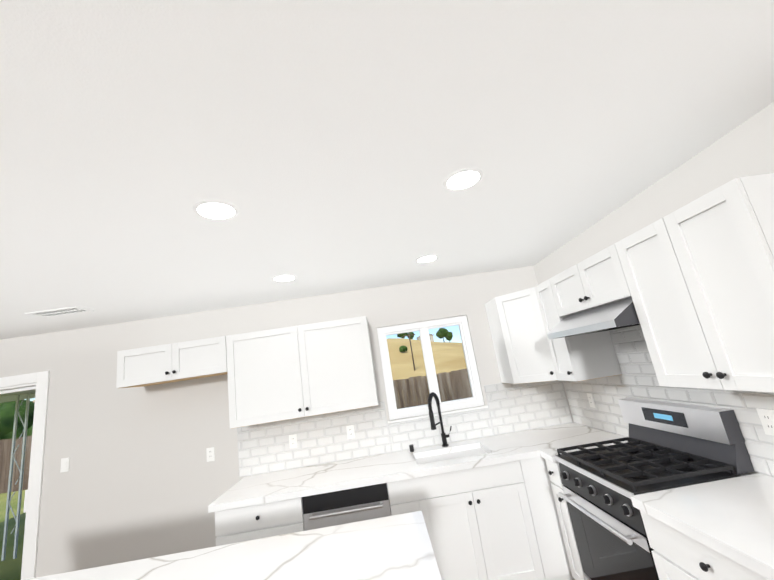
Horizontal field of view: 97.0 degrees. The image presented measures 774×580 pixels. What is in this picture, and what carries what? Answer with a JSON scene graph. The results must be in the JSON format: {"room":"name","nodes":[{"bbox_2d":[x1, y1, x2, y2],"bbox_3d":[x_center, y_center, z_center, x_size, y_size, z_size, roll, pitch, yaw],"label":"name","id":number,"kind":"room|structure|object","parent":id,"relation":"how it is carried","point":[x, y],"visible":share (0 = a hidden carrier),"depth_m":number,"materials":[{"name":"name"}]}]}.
{"room":"kitchen","nodes":[
{"label":"kitchen","id":0,"kind":"room"},
{"bbox_2d":[0,266,573,577],"bbox_3d":[-1.941,1.471,3.199,7.700,2.490,0.150,-8,-13,-3],"label":"wall","id":1,"kind":"structure","parent":0,"point":[142,478],"depth_m":3.19,"materials":[{"name":"grey paint"}]},
{"bbox_2d":[0,371,49,579],"bbox_3d":[-3.565,1.877,3.063,1.040,2.120,0.166,-8,-13,-3],"label":"door frame","id":2,"kind":"structure","parent":1,"relation":"attached to","point":[33,492],"depth_m":3.08,"materials":[{"name":"white wood"}]},
{"bbox_2d":[60,457,69,472],"bbox_3d":[-2.891,1.570,3.073,0.070,0.115,0.012,-8,-13,-3],"label":"light switch","id":3,"kind":"object","parent":1,"relation":"attached to","point":[64,464],"visible":1,"depth_m":3.07,"materials":[{"name":"white plastic"}]},
{"bbox_2d":[116,342,179,387],"bbox_3d":[-2.065,0.685,3.121,0.524,0.314,0.347,-8,-13,-3],"label":"upper cabinet","id":4,"kind":"object","parent":1,"relation":"attached to","point":[160,364],"depth_m":2.96,"materials":[{"name":"white wood"}]},
{"bbox_2d":[180,336,227,380],"bbox_3d":[-1.664,0.629,3.142,0.524,0.314,0.347,-8,-13,-3],"label":"upper cabinet","id":5,"kind":"object","parent":1,"relation":"attached to","point":[208,357],"depth_m":2.99,"materials":[{"name":"white wood"}]},
{"bbox_2d":[206,447,214,461],"bbox_3d":[-1.606,1.497,3.118,0.070,0.115,0.008,-8,-13,-3],"label":"electrical outlet","id":6,"kind":"object","parent":1,"relation":"attached to","point":[210,453],"visible":1,"depth_m":3.12,"materials":[{"name":"white plastic"}]},
{"bbox_2d":[224,325,311,427],"bbox_3d":[-1.031,0.770,3.122,0.683,0.780,0.347,-8,-13,-3],"label":"upper cabinet","id":7,"kind":"object","parent":1,"relation":"attached to","point":[268,382],"depth_m":2.96,"materials":[{"name":"white wood"}]},
{"bbox_2d":[289,434,297,448],"bbox_3d":[-0.862,1.391,3.148,0.070,0.115,0.008,-8,-13,-3],"label":"electrical outlet","id":8,"kind":"object","parent":1,"relation":"attached to","point":[292,441],"visible":1,"depth_m":3.15,"materials":[{"name":"white plastic"}]},
{"bbox_2d":[304,316,377,415],"bbox_3d":[-0.473,0.693,3.151,0.684,0.780,0.347,-8,-13,-3],"label":"upper cabinet","id":9,"kind":"object","parent":1,"relation":"attached to","point":[341,373],"depth_m":2.99,"materials":[{"name":"white wood"}]},
{"bbox_2d":[346,425,354,438],"bbox_3d":[-0.337,1.318,3.175,0.070,0.115,0.008,-8,-13,-3],"label":"electrical outlet","id":10,"kind":"object","parent":1,"relation":"attached to","point":[350,432],"visible":1,"depth_m":3.17,"materials":[{"name":"white plastic"}]},
{"bbox_2d":[237,380,572,477],"bbox_3d":[0.184,1.248,3.205,3.127,0.459,0.018,-8,-13,-3],"label":"backsplash","id":11,"kind":"structure","parent":1,"relation":"attached to","point":[263,448],"depth_m":3.19,"materials":[{"name":"white tile"}]},
{"bbox_2d":[377,315,487,422],"bbox_3d":[0.417,0.756,3.373,0.960,0.903,0.117,-8,-13,-3],"label":"window","id":12,"kind":"structure","parent":1,"relation":"in","point":[475,401],"depth_m":3.37,"materials":[{"name":"white plastic"}]},
{"bbox_2d":[0,0,773,339],"bbox_3d":[-2.062,-0.575,0.080,7.700,0.100,7.150,-8,-13,-3],"label":"ceiling","id":13,"kind":"structure","parent":0,"point":[326,146],"depth_m":1.23,"materials":[{"name":"white paint"}]},
{"bbox_2d":[25,306,94,317],"bbox_3d":[-2.602,0.176,2.734,0.380,0.008,0.180,-8,-13,-3],"label":"ceiling vent","id":14,"kind":"object","parent":13,"relation":"in","point":[60,311],"visible":0.96,"depth_m":2.73,"materials":[{"name":"white metal"}]},
{"bbox_2d":[193,200,238,219],"bbox_3d":[-0.787,-0.366,1.582,0.192,0.006,0.192,-8,-13,-3],"label":"recessed light","id":15,"kind":"object","parent":13,"relation":"in","point":[214,209],"visible":1,"depth_m":1.57,"materials":[{"name":"white plastic"}]},
{"bbox_2d":[272,274,296,281],"bbox_3d":[-0.820,-0.093,2.740,0.192,0.006,0.192,-8,-13,-3],"label":"recessed light","id":16,"kind":"object","parent":13,"relation":"in","point":[284,277],"visible":1,"depth_m":2.72,"materials":[{"name":"white plastic"}]},
{"bbox_2d":[415,255,438,262],"bbox_3d":[0.327,-0.253,2.800,0.192,0.006,0.192,-8,-13,-3],"label":"recessed light","id":17,"kind":"object","parent":13,"relation":"in","point":[425,258],"visible":0.96,"depth_m":2.78,"materials":[{"name":"white plastic"}]},
{"bbox_2d":[443,168,482,189],"bbox_3d":[0.365,-0.526,1.642,0.192,0.006,0.192,-8,-13,-3],"label":"recessed light","id":18,"kind":"object","parent":13,"relation":"in","point":[463,178],"visible":1,"depth_m":1.63,"materials":[{"name":"white plastic"}]},
{"bbox_2d":[534,102,773,476],"bbox_3d":[1.862,0.136,-0.085,0.150,2.490,7.000,-8,-13,-3],"label":"wall","id":19,"kind":"structure","parent":0,"point":[745,148],"depth_m":1.84,"materials":[{"name":"grey paint"}]},
{"bbox_2d":[485,288,555,383],"bbox_3d":[1.347,0.404,3.095,0.607,0.780,0.658,-8,-13,-3],"label":"upper cabinet","id":20,"kind":"object","parent":19,"relation":"attached to","point":[520,347],"depth_m":2.98,"materials":[{"name":"white wood"}]},
{"bbox_2d":[548,269,579,316],"bbox_3d":[1.456,-0.016,2.418,0.347,0.304,0.439,-8,-13,-3],"label":"upper cabinet","id":21,"kind":"object","parent":19,"relation":"attached to","point":[563,293],"depth_m":2.49,"materials":[{"name":"white wood"}]},
{"bbox_2d":[532,280,621,380],"bbox_3d":[1.464,0.301,2.728,0.386,0.780,0.309,-8,-13,-3],"label":"upper cabinet","id":22,"kind":"object","parent":19,"relation":"attached to","point":[589,356],"depth_m":2.55,"materials":[{"name":"white wood"}]},
{"bbox_2d":[587,393,595,407],"bbox_3d":[1.727,0.934,2.899,0.008,0.115,0.070,-8,-13,-3],"label":"electrical outlet","id":23,"kind":"object","parent":19,"relation":"attached to","point":[591,399],"visible":1,"depth_m":2.89,"materials":[{"name":"white plastic"}]},
{"bbox_2d":[568,245,631,311],"bbox_3d":[1.462,-0.089,2.106,0.347,0.304,0.439,-8,-13,-3],"label":"upper cabinet","id":24,"kind":"object","parent":19,"relation":"attached to","point":[598,280],"depth_m":2.09,"materials":[{"name":"white wood"}]},
{"bbox_2d":[548,298,639,338],"bbox_3d":[1.430,0.178,2.207,0.472,0.150,0.748,-8,-13,-3],"label":"range hood","id":25,"kind":"object","parent":24,"relation":"attached to","point":[617,315],"visible":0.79,"depth_m":2.04,"materials":[{"name":"grey metal"}]},
{"bbox_2d":[613,226,703,388],"bbox_3d":[1.505,0.046,1.647,0.347,0.780,0.395,-8,-13,-3],"label":"upper cabinet","id":26,"kind":"object","parent":19,"relation":"attached to","point":[667,345],"depth_m":1.71,"materials":[{"name":"white wood"}]},
{"bbox_2d":[561,326,773,476],"bbox_3d":[1.727,0.617,2.203,0.008,0.779,2.280,-8,-13,-3],"label":"backsplash","id":27,"kind":"structure","parent":19,"relation":"attached to","point":[638,379],"depth_m":2.29,"materials":[{"name":"white tile"}]},
{"bbox_2d":[648,173,773,392],"bbox_3d":[1.510,-0.017,1.379,0.347,0.780,0.394,-8,-13,-3],"label":"upper cabinet","id":28,"kind":"object","parent":19,"relation":"attached to","point":[694,280],"depth_m":1.36,"materials":[{"name":"white wood"}]},
{"bbox_2d":[756,408,773,435],"bbox_3d":[1.751,0.607,1.569,0.008,0.115,0.070,-8,-13,-3],"label":"electrical outlet","id":29,"kind":"object","parent":19,"relation":"attached to","point":[766,416],"visible":1,"depth_m":1.57,"materials":[{"name":"white plastic"}]},
{"bbox_3d":[-1.684,1.922,-0.497,7.700,0.100,7.150,-8,-13,-3],"label":"floor","id":30,"kind":"structure","parent":0,"visible":0},
{"bbox_2d":[26,511,441,579],"bbox_3d":[-1.284,1.716,1.167,3.120,0.920,0.944,-8,-13,-3],"label":"kitchen island","id":31,"kind":"object","parent":30,"relation":"on","point":[396,547],"visible":1,"depth_m":1.55,"materials":[{"name":"white stone"}]},
{"bbox_2d":[215,500,291,545],"bbox_3d":[-0.866,2.025,2.676,0.618,0.875,0.651,-8,-13,-3],"label":"base cabinet","id":32,"kind":"object","parent":30,"relation":"on","point":[236,525],"depth_m":2.43,"materials":[{"name":"white wood"}]},
{"bbox_2d":[292,484,399,532],"bbox_3d":[-0.251,1.936,2.683,0.747,0.871,0.604,-8,-13,-3],"label":"dishwasher","id":33,"kind":"object","parent":30,"relation":"on","point":[381,500],"depth_m":2.46,"materials":[{"name":"silver metal"}]},
{"bbox_2d":[396,460,547,579],"bbox_3d":[0.551,1.827,2.750,1.000,0.875,0.651,-8,-13,-3],"label":"base cabinet","id":34,"kind":"object","parent":30,"relation":"on","point":[493,507],"depth_m":2.46,"materials":[{"name":"white wood"}]},
{"bbox_2d":[208,424,627,511],"bbox_3d":[0.255,1.392,2.737,3.076,0.045,0.863,-8,-13,-3],"label":"countertop","id":35,"kind":"structure","parent":34,"relation":"on","point":[315,480],"depth_m":2.65,"materials":[{"name":"white stone"}]},
{"bbox_2d":[428,392,451,447],"bbox_3d":[0.476,1.164,3.069,0.209,0.479,0.227,-8,-13,-3],"label":"faucet","id":36,"kind":"object","parent":35,"relation":"on","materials":[{"name":"black metal"}]},
{"bbox_2d":[416,448,483,463],"bbox_3d":[0.550,1.490,2.808,0.612,0.223,0.392,-8,-13,-3],"label":"sink","id":37,"kind":"object","parent":35,"relation":"in","point":[459,451],"depth_m":2.94,"materials":[{"name":"white ceramic"}]},
{"bbox_2d":[524,456,567,579],"bbox_3d":[1.103,1.750,2.779,0.236,0.875,0.651,-8,-13,-3],"label":"base cabinet","id":38,"kind":"object","parent":30,"relation":"on","point":[550,544],"depth_m":2.47,"materials":[{"name":"white wood"}]},
{"bbox_2d":[540,456,655,579],"bbox_3d":[1.540,1.589,2.368,0.626,0.875,0.183,-8,-13,-3],"label":"base cabinet","id":39,"kind":"object","parent":30,"relation":"on","point":[559,505],"depth_m":2.38,"materials":[{"name":"white wood"}]},
{"bbox_2d":[554,398,754,579],"bbox_3d":[1.491,1.322,1.941,0.688,1.215,0.754,-8,-13,-3],"label":"range","id":40,"kind":"object","parent":30,"relation":"on","point":[667,445],"visible":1,"depth_m":1.89,"materials":[{"name":"silver metal"}]},
{"bbox_2d":[640,512,763,579],"bbox_3d":[1.563,1.318,1.208,0.626,0.875,0.667,-8,-13,-3],"label":"base cabinet","id":41,"kind":"object","parent":30,"relation":"on","point":[676,557],"depth_m":1.39,"materials":[{"name":"white wood"}]},
{"bbox_2d":[630,473,773,579],"bbox_3d":[1.484,0.874,1.300,0.651,0.045,0.687,-8,-13,-3],"label":"countertop","id":42,"kind":"structure","parent":41,"relation":"on","point":[732,517],"depth_m":1.37,"materials":[{"name":"white stone"}]},
{"label":"outside","id":43,"kind":"structure","parent":0,"visible":0},
{"bbox_2d":[0,489,27,579],"bbox_3d":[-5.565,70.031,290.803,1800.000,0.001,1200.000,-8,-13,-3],"label":"ground","id":44,"kind":"structure","parent":43,"point":[9,564],"depth_m":6.19,"materials":[{"name":"green plant"}]},
{"bbox_2d":[0,400,25,406],"bbox_3d":[-38.002,13.570,34.727,3.341,4.733,3.296,-8,-13,-3],"label":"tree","id":45,"kind":"object","parent":44,"relation":"on","point":[20,401],"depth_m":34.45,"materials":[{"name":"green plant"}]},
{"bbox_2d":[0,401,34,439],"bbox_3d":[-15.319,6.270,14.263,2.052,3.072,2.215,-8,-13,-3],"label":"tree","id":46,"kind":"object","parent":44,"relation":"on","point":[5,415],"depth_m":13.70,"materials":[{"name":"green plant"}]},
{"bbox_2d":[0,389,35,560],"bbox_3d":[-5.313,2.624,5.015,7.400,2.660,4.038,-8,-13,-3],"label":"pergola","id":47,"kind":"structure","parent":44,"relation":"on","point":[18,396],"depth_m":5.54,"materials":[{"name":"silver metal"}]},
{"bbox_2d":[27,426,32,436],"bbox_3d":[-14.015,6.187,14.703,1.886,3.046,2.374,-8,-13,-3],"label":"tree","id":48,"kind":"object","parent":44,"relation":"on","point":[30,429],"depth_m":13.69,"materials":[{"name":"green plant"}]},
{"bbox_2d":[0,368,471,493],"bbox_3d":[-3.053,4.248,11.135,26.058,1.594,0.310,-8,-13,-3],"label":"fence","id":49,"kind":"object","parent":44,"relation":"on","point":[448,394],"depth_m":11.47,"materials":[{"name":"brown wood"}]},
{"bbox_2d":[387,338,466,406],"bbox_3d":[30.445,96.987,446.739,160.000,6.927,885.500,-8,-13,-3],"label":"hill","id":50,"kind":"structure","parent":44,"relation":"on","point":[442,362],"depth_m":33.91,"materials":[{"name":"beige sand"}]},
{"bbox_2d":[397,333,407,337],"bbox_3d":[2.551,7.375,56.962,1.804,2.234,1.660,-8,-13,-3],"label":"tree","id":51,"kind":"object","parent":50,"relation":"on","point":[401,335],"depth_m":56.56,"materials":[{"name":"green plant"}]},
{"bbox_2d":[399,345,407,351],"bbox_3d":[1.861,6.780,38.688,0.975,1.046,0.765,-8,-13,-3],"label":"tree","id":52,"kind":"object","parent":50,"relation":"on","point":[402,348],"depth_m":38.49,"materials":[{"name":"green plant"}]},
{"bbox_2d":[403,332,414,370],"bbox_3d":[2.095,5.244,28.770,1.000,3.400,0.120,-8,-13,-3],"label":"pole","id":53,"kind":"object","parent":50,"relation":"on","point":[409,335],"depth_m":28.86,"materials":[{"name":"brown"}]},
{"bbox_2d":[417,334,433,341],"bbox_3d":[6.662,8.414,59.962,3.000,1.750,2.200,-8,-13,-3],"label":"house","id":54,"kind":"structure","parent":50,"relation":"on","point":[431,339],"depth_m":58.97,"materials":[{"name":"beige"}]},
{"bbox_2d":[436,328,447,341],"bbox_3d":[9.231,7.632,56.996,2.153,2.652,1.808,-8,-13,-3],"label":"tree","id":55,"kind":"object","parent":50,"relation":"on","point":[444,332],"depth_m":56.55,"materials":[{"name":"green plant"}]},
{"bbox_2d":[445,332,452,340],"bbox_3d":[10.699,8.270,58.945,1.405,2.206,1.576,-8,-13,-3],"label":"tree","id":56,"kind":"object","parent":50,"relation":"on","point":[449,335],"depth_m":58.48,"materials":[{"name":"green plant"}]}
]}

